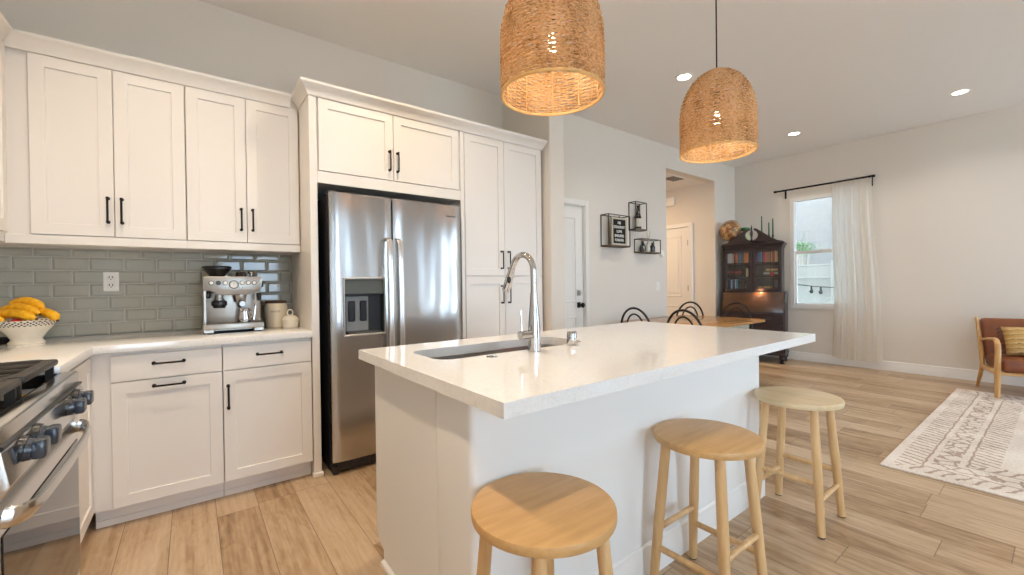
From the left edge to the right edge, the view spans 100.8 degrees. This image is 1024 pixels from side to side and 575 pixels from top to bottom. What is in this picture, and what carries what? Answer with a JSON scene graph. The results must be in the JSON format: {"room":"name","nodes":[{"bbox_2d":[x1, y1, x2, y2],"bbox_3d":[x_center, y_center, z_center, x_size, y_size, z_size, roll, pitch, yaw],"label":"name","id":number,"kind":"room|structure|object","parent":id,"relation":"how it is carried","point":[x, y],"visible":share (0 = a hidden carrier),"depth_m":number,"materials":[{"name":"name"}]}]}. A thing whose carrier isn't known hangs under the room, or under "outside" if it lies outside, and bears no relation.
{"room":"kitchen","nodes":[
{"label":"kitchen","id":0,"kind":"room"},
{"bbox_2d":[0,0,501,338],"bbox_3d":[-1.587,-0.363,3.271,3.770,3.120,0.131,-1,1,-37],"label":"wall","id":1,"kind":"structure","parent":0,"point":[194,35],"depth_m":2.74,"materials":[{"name":"beige paint"}]},
{"bbox_2d":[0,39,24,246],"bbox_3d":[-2.449,-0.714,1.790,0.373,0.975,1.208,-1,1,-37],"label":"upper cabinet","id":2,"kind":"object","parent":1,"relation":"attached to","point":[3,150],"visible":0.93,"depth_m":2.04,"materials":[{"name":"white paint"}]},
{"bbox_2d":[0,12,547,150],"bbox_3d":[-1.029,-1.251,2.861,3.314,0.077,1.200,-1,1,-37],"label":"crown molding","id":3,"kind":"structure","parent":2,"relation":"attached to","point":[11,37],"depth_m":2.63,"materials":[{"name":"white paint"}]},
{"bbox_2d":[4,46,187,250],"bbox_3d":[-2.312,-0.717,2.417,0.714,0.982,0.373,-1,1,-37],"label":"upper cabinet","id":4,"kind":"object","parent":1,"relation":"attached to","point":[96,156],"visible":1,"depth_m":2.28,"materials":[{"name":"white paint"}]},
{"bbox_2d":[103,272,118,290],"bbox_3d":[-2.417,-0.035,2.553,0.071,0.116,0.012,-1,1,-37],"label":"wall outlet","id":5,"kind":"object","parent":1,"relation":"attached to","point":[110,279],"visible":1,"depth_m":2.55,"materials":[{"name":"white plastic"}]},
{"bbox_2d":[107,275,114,279],"bbox_3d":[-2.416,-0.060,2.551,0.033,0.034,0.004,-1,1,-37],"label":"socket","id":6,"kind":"object","parent":5,"relation":"attached to","point":[109,277],"depth_m":2.55,"materials":[{"name":"grey plastic"}]},
{"bbox_2d":[107,283,114,287],"bbox_3d":[-2.416,-0.013,2.551,0.033,0.034,0.004,-1,1,-37],"label":"socket","id":7,"kind":"object","parent":5,"relation":"attached to","point":[109,285],"depth_m":2.55,"materials":[{"name":"grey plastic"}]},
{"bbox_2d":[185,86,300,253],"bbox_3d":[-1.782,-0.727,2.818,0.614,0.982,0.373,-1,1,-37],"label":"upper cabinet","id":8,"kind":"object","parent":1,"relation":"attached to","point":[242,161],"visible":1,"depth_m":2.67,"materials":[{"name":"white paint"}]},
{"bbox_2d":[502,72,565,330],"bbox_3d":[0.173,-0.392,4.152,0.180,3.120,0.810,-1,1,-37],"label":"wall","id":9,"kind":"structure","parent":0,"point":[548,128],"depth_m":3.83,"materials":[{"name":"beige paint"}]},
{"bbox_2d":[79,356,1023,574],"bbox_3d":[1.464,1.208,3.289,8.610,0.100,10.520,-1,1,-37],"label":"floor","id":10,"kind":"structure","parent":0,"point":[896,522],"depth_m":2.14,"materials":[{"name":"brown wood"}]},
{"bbox_2d":[0,359,93,574],"bbox_3d":[-1.605,0.703,1.040,0.756,1.020,0.826,-1,1,-37],"label":"gas range","id":11,"kind":"object","parent":10,"relation":"on","point":[40,447],"visible":1,"depth_m":1.17,"materials":[{"name":"grey metal"}]},
{"bbox_2d":[0,373,60,412],"bbox_3d":[-1.628,0.334,1.024,0.612,0.046,0.826,-1,1,-37],"label":"cooktop","id":12,"kind":"object","parent":11,"relation":"in","point":[9,401],"depth_m":1.28,"materials":[{"name":"silver metal"}]},
{"bbox_2d":[69,356,93,543],"bbox_3d":[-2.296,0.773,1.855,0.652,0.885,1.283,-1,1,-37],"label":"base cabinet","id":13,"kind":"object","parent":10,"relation":"on","point":[86,481],"visible":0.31,"depth_m":1.97,"materials":[{"name":"white paint"}]},
{"bbox_2d":[0,326,311,373],"bbox_3d":[-1.901,0.304,2.145,1.646,0.040,1.280,-1,1,-37],"label":"countertop","id":14,"kind":"structure","parent":13,"relation":"on","point":[69,352],"depth_m":2.23,"materials":[{"name":"white stone"}]},
{"bbox_2d":[0,337,9,343],"bbox_3d":[-2.668,0.278,2.211,0.116,0.030,0.116,-1,1,-37],"label":"dish","id":15,"kind":"object","parent":14,"relation":"on","point":[3,340],"visible":0.47,"depth_m":2.19,"materials":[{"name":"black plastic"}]},
{"bbox_2d":[0,318,56,344],"bbox_3d":[-2.536,0.231,2.212,0.236,0.122,0.236,-1,1,-37],"label":"fruit bowl","id":16,"kind":"object","parent":14,"relation":"on","point":[23,332],"visible":0.94,"depth_m":2.16,"materials":[{"name":"white ceramic"}]},
{"bbox_2d":[0,309,37,319],"bbox_3d":[-2.545,0.140,2.155,0.272,0.059,0.046,-1,0,2],"label":"banana","id":17,"kind":"object","parent":16,"relation":"on","point":[9,313],"visible":0.98,"depth_m":2.14,"materials":[{"name":"yellow food"}]},
{"bbox_2d":[0,303,41,314],"bbox_3d":[-2.557,0.114,2.192,0.251,0.065,0.046,-1,0,3],"label":"banana","id":18,"kind":"object","parent":17,"relation":"on","point":[20,306],"visible":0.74,"depth_m":2.17,"materials":[{"name":"yellow food"}]},
{"bbox_2d":[9,297,44,308],"bbox_3d":[-2.562,0.086,2.229,0.231,0.074,0.046,-1,0,4],"label":"banana","id":19,"kind":"object","parent":18,"relation":"on","point":[34,302],"visible":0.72,"depth_m":2.21,"materials":[{"name":"yellow food"}]},
{"bbox_2d":[36,308,59,321],"bbox_3d":[-2.434,0.143,2.219,0.154,0.070,0.048,-1,0,11],"label":"banana","id":20,"kind":"object","parent":16,"relation":"in","point":[50,314],"visible":0.84,"depth_m":2.20,"materials":[{"name":"yellow food"}]},
{"bbox_2d":[201,266,263,334],"bbox_3d":[-1.780,0.070,2.704,0.323,0.417,0.380,-1,1,-37],"label":"espresso machine","id":21,"kind":"object","parent":14,"relation":"on","point":[222,295],"visible":0.99,"depth_m":2.63,"materials":[{"name":"silver metal"}]},
{"bbox_2d":[214,295,223,300],"bbox_3d":[-1.802,0.063,2.605,0.052,0.033,0.052,-1,1,-37],"label":"portafilter","id":22,"kind":"object","parent":21,"relation":"attached to","point":[216,297],"depth_m":2.59,"materials":[{"name":"silver metal"}]},
{"bbox_2d":[203,321,263,333],"bbox_3d":[-1.796,0.245,2.722,0.313,0.052,0.330,-1,1,-37],"label":"drip tray","id":23,"kind":"object","parent":21,"relation":"on","point":[209,327],"depth_m":2.61,"materials":[{"name":"silver metal"}]},
{"bbox_2d":[235,272,245,275],"bbox_3d":[-1.770,-0.083,2.762,0.064,0.040,0.064,-1,1,-37],"label":"espresso cup","id":24,"kind":"object","parent":21,"relation":"on","point":[237,273],"visible":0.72,"depth_m":2.74,"materials":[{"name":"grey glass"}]},
{"bbox_2d":[237,308,252,321],"bbox_3d":[-1.682,0.174,2.666,0.083,0.084,0.082,-1,1,-37],"label":"milk jug","id":25,"kind":"object","parent":21,"relation":"on","point":[244,315],"visible":0.99,"depth_m":2.64,"materials":[{"name":"silver metal"}]},
{"bbox_2d":[247,271,255,275],"bbox_3d":[-1.722,-0.087,2.798,0.058,0.045,0.058,-1,1,-37],"label":"coffee tamper","id":26,"kind":"object","parent":21,"relation":"on","point":[251,273],"visible":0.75,"depth_m":2.78,"materials":[{"name":"silver metal"}]},
{"bbox_2d":[264,300,287,327],"bbox_3d":[-1.653,0.183,2.962,0.147,0.183,0.147,-1,1,-37],"label":"canister","id":27,"kind":"object","parent":14,"relation":"on","point":[274,311],"visible":0.95,"depth_m":2.90,"materials":[{"name":"beige ceramic"}]},
{"bbox_2d":[281,309,298,327],"bbox_3d":[-1.536,0.211,2.932,0.108,0.125,0.108,-1,1,-37],"label":"sugar pot","id":28,"kind":"object","parent":14,"relation":"on","point":[288,321],"visible":1,"depth_m":2.90,"materials":[{"name":"beige ceramic"}]},
{"bbox_2d":[91,345,223,528],"bbox_3d":[-2.014,0.766,2.457,0.531,0.885,0.663,-1,1,-37],"label":"base cabinet","id":29,"kind":"object","parent":10,"relation":"on","point":[158,445],"visible":1,"depth_m":2.21,"materials":[{"name":"white paint"}]},
{"bbox_2d":[222,338,312,495],"bbox_3d":[-1.617,0.758,2.758,0.462,0.885,0.663,-1,1,-37],"label":"base cabinet","id":30,"kind":"object","parent":10,"relation":"on","point":[267,385],"visible":0.98,"depth_m":2.52,"materials":[{"name":"white paint"}]},
{"bbox_2d":[292,94,460,477],"bbox_3d":[-1.008,-0.020,3.221,1.098,2.420,0.663,-1,1,-37],"label":"tall cabinet","id":31,"kind":"object","parent":10,"relation":"on","point":[343,147],"visible":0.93,"depth_m":2.86,"materials":[{"name":"white paint"}]},
{"bbox_2d":[318,190,461,474],"bbox_3d":[-0.932,0.285,3.176,0.960,1.808,0.750,-1,1,-37],"label":"refrigerator","id":32,"kind":"object","parent":10,"relation":"on","point":[390,269],"visible":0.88,"depth_m":2.82,"materials":[{"name":"grey metal"}]},
{"bbox_2d":[447,131,542,338],"bbox_3d":[-0.236,-0.034,3.806,0.839,2.420,0.663,-1,1,-37],"label":"pantry cabinet","id":33,"kind":"object","parent":10,"relation":"on","point":[500,181],"visible":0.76,"depth_m":3.52,"materials":[{"name":"white paint"}]},
{"bbox_2d":[471,472,616,574],"bbox_3d":[0.087,0.883,1.135,0.386,0.614,0.386,-1,1,-37],"label":"bar stool","id":34,"kind":"object","parent":10,"relation":"on","point":[542,517],"visible":1,"depth_m":1.08,"materials":[{"name":"brown wood"}]},
{"bbox_2d":[375,356,764,574],"bbox_3d":[0.386,0.743,2.132,1.920,0.874,0.865,-1,1,-37],"label":"kitchen island","id":35,"kind":"object","parent":10,"relation":"on","point":[435,451],"visible":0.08,"depth_m":1.61,"materials":[{"name":"white paint"}]},
{"bbox_2d":[359,321,815,418],"bbox_3d":[0.466,0.284,2.083,2.060,0.040,1.110,-1,1,-37],"label":"island countertop","id":36,"kind":"structure","parent":35,"relation":"on","point":[609,358],"depth_m":1.60,"materials":[{"name":"white stone"}]},
{"bbox_2d":[432,344,556,359],"bbox_3d":[-0.039,0.415,1.958,0.812,0.206,0.312,-1,1,-37],"label":"sink","id":37,"kind":"object","parent":36,"relation":"in","point":[466,355],"visible":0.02,"depth_m":2.08,"materials":[{"name":"silver metal"}]},
{"bbox_2d":[502,252,540,351],"bbox_3d":[0.024,0.058,1.856,0.103,0.427,0.219,-1,1,-37],"label":"kitchen faucet","id":38,"kind":"object","parent":36,"relation":"on","point":[533,334],"visible":1,"depth_m":1.79,"materials":[{"name":"silver metal"}]},
{"bbox_2d":[620,307,649,322],"bbox_3d":[1.503,0.679,4.743,0.454,0.939,0.447,-1,1,-37],"label":"bentwood chair","id":39,"kind":"object","parent":10,"relation":"on","point":[630,308],"visible":0.28,"depth_m":4.60,"materials":[{"name":"black wood"}]},
{"bbox_2d":[667,309,702,325],"bbox_3d":[1.850,0.678,4.284,0.454,0.939,0.447,-1,1,-37],"label":"bentwood chair","id":40,"kind":"object","parent":10,"relation":"on","point":[679,310],"visible":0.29,"depth_m":4.13,"materials":[{"name":"black wood"}]},
{"bbox_2d":[676,301,703,315],"bbox_3d":[2.299,0.662,5.709,0.454,0.939,0.447,-1,1,-37],"label":"bentwood chair","id":41,"kind":"object","parent":10,"relation":"on","point":[695,303],"visible":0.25,"depth_m":5.81,"materials":[{"name":"black metal"}]},
{"bbox_2d":[623,315,764,328],"bbox_3d":[2.155,0.761,5.020,1.405,0.750,1.075,-1,1,-37],"label":"dining table","id":42,"kind":"object","parent":10,"relation":"on","point":[729,322],"visible":0.28,"depth_m":4.92,"materials":[{"name":"brown wood"}]},
{"bbox_2d":[649,418,767,574],"bbox_3d":[0.755,0.871,1.638,0.386,0.614,0.386,-1,1,-37],"label":"bar stool","id":43,"kind":"object","parent":10,"relation":"on","point":[720,442],"visible":1,"depth_m":1.60,"materials":[{"name":"brown wood"}]},
{"bbox_2d":[719,302,752,328],"bbox_3d":[2.719,0.659,5.319,0.454,0.939,0.447,-1,1,-37],"label":"bentwood chair","id":44,"kind":"object","parent":10,"relation":"on","point":[743,305],"visible":0.28,"depth_m":5.42,"materials":[{"name":"black"}]},
{"bbox_2d":[722,225,788,363],"bbox_3d":[3.707,0.086,6.481,0.847,2.069,0.446,0,1,39],"label":"china cabinet","id":45,"kind":"object","parent":10,"relation":"on","point":[770,304],"visible":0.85,"depth_m":6.35,"materials":[{"name":"brown wood"}]},
{"bbox_2d":[720,220,741,241],"bbox_3d":[3.439,-0.861,6.665,0.312,0.395,0.320,0,1,39],"label":"desk globe","id":46,"kind":"object","parent":45,"relation":"on","point":[730,229],"visible":0.77,"depth_m":6.56,"materials":[{"name":"brown wood"}]},
{"bbox_2d":[742,280,745,288],"bbox_3d":[3.613,-0.035,6.616,0.036,0.150,0.170,0,1,39],"label":"book","id":47,"kind":"object","parent":45,"relation":"in","point":[743,281],"visible":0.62,"depth_m":6.58,"materials":[{"name":"grey paper"}]},
{"bbox_2d":[744,253,746,262],"bbox_3d":[3.645,-0.456,6.583,0.035,0.160,0.170,0,1,39],"label":"book","id":48,"kind":"object","parent":45,"relation":"on","point":[745,254],"visible":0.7,"depth_m":6.51,"materials":[{"name":"orange paper"}]},
{"bbox_2d":[741,227,750,239],"bbox_3d":[3.628,-0.798,6.591,0.158,0.264,0.170,0,1,39],"label":"jar","id":49,"kind":"object","parent":45,"relation":"on","point":[747,236],"visible":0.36,"depth_m":6.53,"materials":[{"name":"green ceramic"}]},
{"bbox_2d":[758,252,760,261],"bbox_3d":[3.792,-0.457,6.464,0.031,0.160,0.170,0,1,39],"label":"book","id":50,"kind":"object","parent":45,"relation":"on","point":[759,253],"visible":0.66,"depth_m":6.40,"materials":[{"name":"blue paper"}]},
{"bbox_2d":[767,252,769,261],"bbox_3d":[3.884,-0.458,6.390,0.029,0.160,0.170,0,1,39],"label":"book","id":51,"kind":"object","parent":45,"relation":"on","point":[768,253],"visible":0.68,"depth_m":6.32,"materials":[{"name":"grey paper"}]},
{"bbox_2d":[772,218,773,237],"bbox_3d":[3.896,-0.851,6.323,0.063,0.366,0.068,0,1,39],"label":"candlestick","id":52,"kind":"object","parent":45,"relation":"on","point":[772,218],"visible":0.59,"depth_m":6.32,"materials":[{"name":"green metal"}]},
{"bbox_2d":[772,251,774,261],"bbox_3d":[3.934,-0.458,6.350,0.031,0.160,0.170,0,1,39],"label":"book","id":53,"kind":"object","parent":45,"relation":"on","point":[773,252],"visible":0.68,"depth_m":6.28,"materials":[{"name":"red paper"}]},
{"bbox_2d":[774,280,777,287],"bbox_3d":[3.960,-0.037,6.314,0.065,0.149,0.135,0,1,39],"label":"storage box","id":54,"kind":"object","parent":45,"relation":"on","point":[775,281],"visible":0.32,"depth_m":6.27,"materials":[{"name":"grey"}]},
{"bbox_3d":[3.527,-0.181,6.676,0.205,0.036,0.160,0,1,39],"label":"book","id":55,"kind":"object","parent":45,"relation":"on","visible":0},
{"bbox_2d":[728,273,745,274],"bbox_3d":[3.541,-0.213,6.664,0.233,0.028,0.160,0,1,39],"label":"book","id":56,"kind":"object","parent":55,"relation":"on","point":[728,273],"visible":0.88,"depth_m":6.60,"materials":[{"name":"brown paper"}]},
{"bbox_2d":[754,386,845,539],"bbox_3d":[1.467,0.858,2.175,0.386,0.614,0.386,-1,1,-37],"label":"bar stool","id":57,"kind":"object","parent":10,"relation":"on","point":[813,401],"visible":0.96,"depth_m":2.13,"materials":[{"name":"brown wood"}]},
{"bbox_2d":[880,388,1023,501],"bbox_3d":[4.238,1.120,2.830,3.080,0.010,2.100,-1,1,-37],"label":"area rug","id":58,"kind":"object","parent":10,"relation":"on","point":[973,439],"visible":1,"depth_m":3.01,"materials":[{"name":"beige fabric"}]},
{"bbox_2d":[975,317,1023,397],"bbox_3d":[5.407,0.712,4.177,1.050,0.777,0.737,0,1,35],"label":"settee","id":59,"kind":"object","parent":10,"relation":"on","point":[989,345],"visible":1,"depth_m":4.50,"materials":[{"name":"brown wood"}]},
{"bbox_2d":[979,318,1023,358],"bbox_3d":[5.547,0.557,4.380,0.944,0.447,0.240,0,1,35],"label":"cushion","id":60,"kind":"object","parent":59,"relation":"on","point":[987,326],"depth_m":4.58,"materials":[{"name":"brown leather"}]},
{"bbox_2d":[986,354,1023,373],"bbox_3d":[5.346,0.768,4.088,0.944,0.123,0.520,0,1,35],"label":"seat cushion","id":61,"kind":"object","parent":59,"relation":"on","point":[1007,364],"depth_m":4.15,"materials":[{"name":"brown leather"}]},
{"bbox_2d":[996,327,1023,355],"bbox_3d":[5.316,0.555,4.282,0.561,0.335,0.174,0,1,36],"label":"throw cushion","id":62,"kind":"object","parent":59,"relation":"on","point":[1013,336],"visible":0.95,"depth_m":4.35,"materials":[{"name":"yellow fabric"}]},
{"bbox_2d":[567,331,576,345],"bbox_3d":[0.277,0.235,1.965,0.047,0.065,0.047,-1,1,-37],"label":"air gap","id":63,"kind":"object","parent":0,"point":[571,335],"visible":1,"depth_m":1.95,"materials":[{"name":"silver metal"}]},
{"bbox_2d":[198,0,1023,167],"bbox_3d":[2.447,-2.015,1.914,8.610,0.100,7.130,-1,1,-37],"label":"ceiling","id":64,"kind":"structure","parent":0,"point":[833,72],"depth_m":3.52,"materials":[{"name":"white paint"}]},
{"bbox_2d":[500,0,605,115],"bbox_3d":[0.155,-1.352,1.701,0.421,1.164,0.420,0,1,36],"label":"pendant lamp","id":65,"kind":"object","parent":64,"relation":"hanging from","point":[547,11],"visible":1,"depth_m":1.56,"materials":[{"name":"wicker"}]},
{"bbox_2d":[674,72,693,80],"bbox_3d":[1.609,-1.966,3.958,0.168,0.006,0.168,-1,1,-37],"label":"recessed light","id":66,"kind":"object","parent":64,"relation":"in","point":[686,76],"visible":1,"depth_m":3.94,"materials":[{"name":"white plastic"}]},
{"bbox_2d":[679,0,758,163],"bbox_3d":[1.207,-1.372,2.498,0.420,1.163,0.420,-1,0,26],"label":"pendant lamp","id":67,"kind":"object","parent":64,"relation":"hanging from","point":[726,129],"visible":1,"depth_m":2.36,"materials":[{"name":"wicker"}]},
{"bbox_2d":[787,131,801,135],"bbox_3d":[3.676,-2.004,5.517,0.168,0.006,0.168,-1,1,-37],"label":"recessed light","id":68,"kind":"object","parent":64,"relation":"in","point":[795,132],"visible":1,"depth_m":5.51,"materials":[{"name":"white plastic"}]},
{"bbox_2d":[948,88,971,95],"bbox_3d":[4.608,-2.007,4.353,0.168,0.006,0.168,-1,1,-37],"label":"recessed light","id":69,"kind":"object","parent":64,"relation":"in","point":[961,91],"visible":1,"depth_m":4.35,"materials":[{"name":"white plastic"}]},
{"bbox_2d":[563,114,734,325],"bbox_3d":[1.951,-0.427,5.837,4.710,3.120,0.120,-1,1,-37],"label":"wall","id":70,"kind":"structure","parent":0,"point":[609,168],"depth_m":5.46,"materials":[{"name":"beige paint"}]},
{"bbox_2d":[564,197,589,328],"bbox_3d":[0.512,0.077,4.697,0.951,2.165,0.159,-1,1,-37],"label":"door","id":71,"kind":"structure","parent":70,"relation":"in","point":[577,270],"depth_m":4.88,"materials":[{"name":"white paint"}]},
{"bbox_2d":[600,213,630,247],"bbox_3d":[1.264,-0.686,5.160,0.405,0.385,0.128,-1,1,-37],"label":"box shelf","id":72,"kind":"object","parent":70,"relation":"attached to","point":[601,215],"visible":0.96,"depth_m":5.09,"materials":[{"name":"grey metal"}]},
{"bbox_2d":[611,216,626,245],"bbox_3d":[1.303,-0.690,5.154,0.280,0.352,0.022,-1,1,-37],"label":"letter board","id":73,"kind":"object","parent":72,"relation":"on","point":[618,225],"visible":0.99,"depth_m":5.14,"materials":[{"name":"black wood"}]},
{"bbox_2d":[628,201,646,231],"bbox_3d":[1.616,-0.910,5.436,0.235,0.360,0.113,-1,1,-37],"label":"box shelf","id":74,"kind":"object","parent":70,"relation":"attached to","point":[635,228],"visible":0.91,"depth_m":5.41,"materials":[{"name":"grey metal"}]},
{"bbox_2d":[634,205,640,228],"bbox_3d":[1.618,-0.902,5.442,0.086,0.306,0.086,-1,1,-37],"label":"wine bottle","id":75,"kind":"object","parent":74,"relation":"on","point":[638,215],"visible":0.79,"depth_m":5.41,"materials":[{"name":"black glass"}]},
{"bbox_2d":[634,238,660,253],"bbox_3d":[1.784,-0.540,5.562,0.425,0.185,0.113,-1,1,-37],"label":"box shelf","id":76,"kind":"object","parent":70,"relation":"attached to","point":[641,239],"visible":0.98,"depth_m":5.52,"materials":[{"name":"grey metal"}]},
{"bbox_2d":[640,241,645,250],"bbox_3d":[1.700,-0.533,5.503,0.076,0.136,0.076,-1,1,-37],"label":"bottle","id":77,"kind":"object","parent":76,"relation":"on","point":[643,244],"visible":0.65,"depth_m":5.48,"materials":[{"name":"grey glass"}]},
{"bbox_2d":[646,231,650,251],"bbox_3d":[1.789,-0.606,5.566,0.084,0.277,0.072,-1,0,4],"label":"bud vase","id":78,"kind":"object","parent":76,"relation":"on","point":[648,249],"visible":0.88,"depth_m":5.55,"materials":[{"name":"beige ceramic"}]},
{"bbox_2d":[650,243,654,251],"bbox_3d":[1.868,-0.533,5.630,0.072,0.129,0.072,-1,1,-37],"label":"bottle","id":79,"kind":"object","parent":76,"relation":"on","point":[652,247],"visible":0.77,"depth_m":5.60,"materials":[{"name":"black glass"}]},
{"bbox_2d":[656,282,659,290],"bbox_3d":[1.996,-0.017,5.788,0.080,0.120,0.010,-1,1,-37],"label":"light switch","id":80,"kind":"object","parent":70,"relation":"attached to","point":[657,283],"visible":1,"depth_m":5.79,"materials":[{"name":"white plastic"}]},
{"bbox_2d":[666,172,706,190],"bbox_3d":[1.161,-1.719,7.491,2.544,0.100,3.465,-1,1,-37],"label":"ceiling","id":81,"kind":"structure","parent":0,"point":[670,185],"depth_m":6.85,"materials":[{"name":"white paint"}]},
{"bbox_2d":[666,175,685,181],"bbox_3d":[2.474,-1.672,6.500,0.360,0.012,0.230,-1,1,-37],"label":"ceiling vent","id":82,"kind":"object","parent":81,"relation":"in","point":[673,178],"visible":0.86,"depth_m":6.47,"materials":[{"name":"white plastic"}]},
{"bbox_2d":[666,183,707,315],"bbox_3d":[2.154,-0.287,8.239,0.100,2.800,3.465,-1,1,-37],"label":"wall","id":83,"kind":"structure","parent":0,"point":[690,201],"depth_m":6.97,"materials":[{"name":"beige paint"}]},
{"bbox_2d":[666,197,674,206],"bbox_3d":[2.704,-1.478,7.357,0.049,0.140,0.260,-1,1,-37],"label":"door chime","id":84,"kind":"object","parent":83,"relation":"attached to","point":[669,201],"visible":0.58,"depth_m":7.29,"materials":[{"name":"white plastic"}]},
{"bbox_2d":[666,222,693,315],"bbox_3d":[2.711,0.017,7.384,0.052,2.190,0.940,-1,1,-37],"label":"door","id":85,"kind":"structure","parent":83,"relation":"in","point":[680,282],"depth_m":7.18,"materials":[{"name":"white paint"}]},
{"bbox_2d":[796,197,832,264],"bbox_3d":[6.679,-3.189,8.829,0.200,8.720,18.000,-1,1,-37],"label":"sky","id":86,"kind":"structure","parent":0,"point":[813,217],"depth_m":9.00,"materials":[{"name":"grey paint"}]},
{"bbox_2d":[735,103,1023,371],"bbox_3d":[5.853,-0.467,4.518,0.160,3.120,6.935,-1,1,-37],"label":"wall","id":87,"kind":"structure","parent":0,"point":[948,195],"depth_m":5.25,"materials":[{"name":"beige paint"}]},
{"bbox_2d":[790,193,833,308],"bbox_3d":[4.557,-0.523,6.157,0.097,1.670,0.872,-1,1,-37],"label":"window","id":88,"kind":"structure","parent":87,"relation":"in","point":[793,249],"depth_m":6.44,"materials":[{"name":"white paint"}]},
{"bbox_2d":[774,174,874,198],"bbox_3d":[4.463,-1.431,6.105,0.111,0.135,1.216,-1,1,-37],"label":"curtain rod","id":89,"kind":"object","parent":87,"relation":"attached to","point":[869,176],"visible":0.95,"depth_m":6.04,"materials":[{"name":"black metal"}]},
{"bbox_2d":[832,174,882,362],"bbox_3d":[4.686,-0.254,5.769,0.064,2.510,0.550,-1,1,-37],"label":"curtain","id":90,"kind":"object","parent":89,"relation":"hanging from","point":[857,297],"visible":1,"depth_m":5.77,"materials":[{"name":"fabric"}]},
{"bbox_2d":[759,351,1023,386],"bbox_3d":[5.839,1.031,4.429,0.014,0.125,6.815,-1,1,-37],"label":"baseboard","id":91,"kind":"structure","parent":87,"relation":"attached to","point":[957,373],"depth_m":5.40,"materials":[{"name":"white paint"}]},
{"label":"outside","id":92,"kind":"structure","parent":0,"visible":0},
{"bbox_3d":[2.215,1.339,0.420,28.000,0.100,26.000,-1,1,-37],"label":"ground","id":93,"kind":"structure","parent":92,"visible":0},
{"bbox_2d":[796,241,815,264],"bbox_3d":[5.802,0.103,8.565,0.736,2.164,0.734,-1,1,-37],"label":"leafy shrub","id":94,"kind":"object","parent":93,"relation":"on","point":[798,246],"visible":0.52,"depth_m":8.43,"materials":[{"name":"green plant"}]},
{"bbox_2d":[797,260,833,303],"bbox_3d":[5.432,0.352,8.126,0.120,1.680,6.000,-1,1,-37],"label":"privacy fence","id":95,"kind":"object","parent":93,"relation":"on","point":[813,274],"visible":0.02,"depth_m":7.83,"materials":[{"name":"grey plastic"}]},
{"bbox_2d":[798,284,833,293],"bbox_3d":[5.747,-0.100,7.551,0.064,0.468,3.305,-1,1,-37],"label":"string lights","id":96,"kind":"object","parent":95,"relation":"hanging from","point":[811,290],"visible":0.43,"depth_m":7.75,"materials":[{"name":"black"}]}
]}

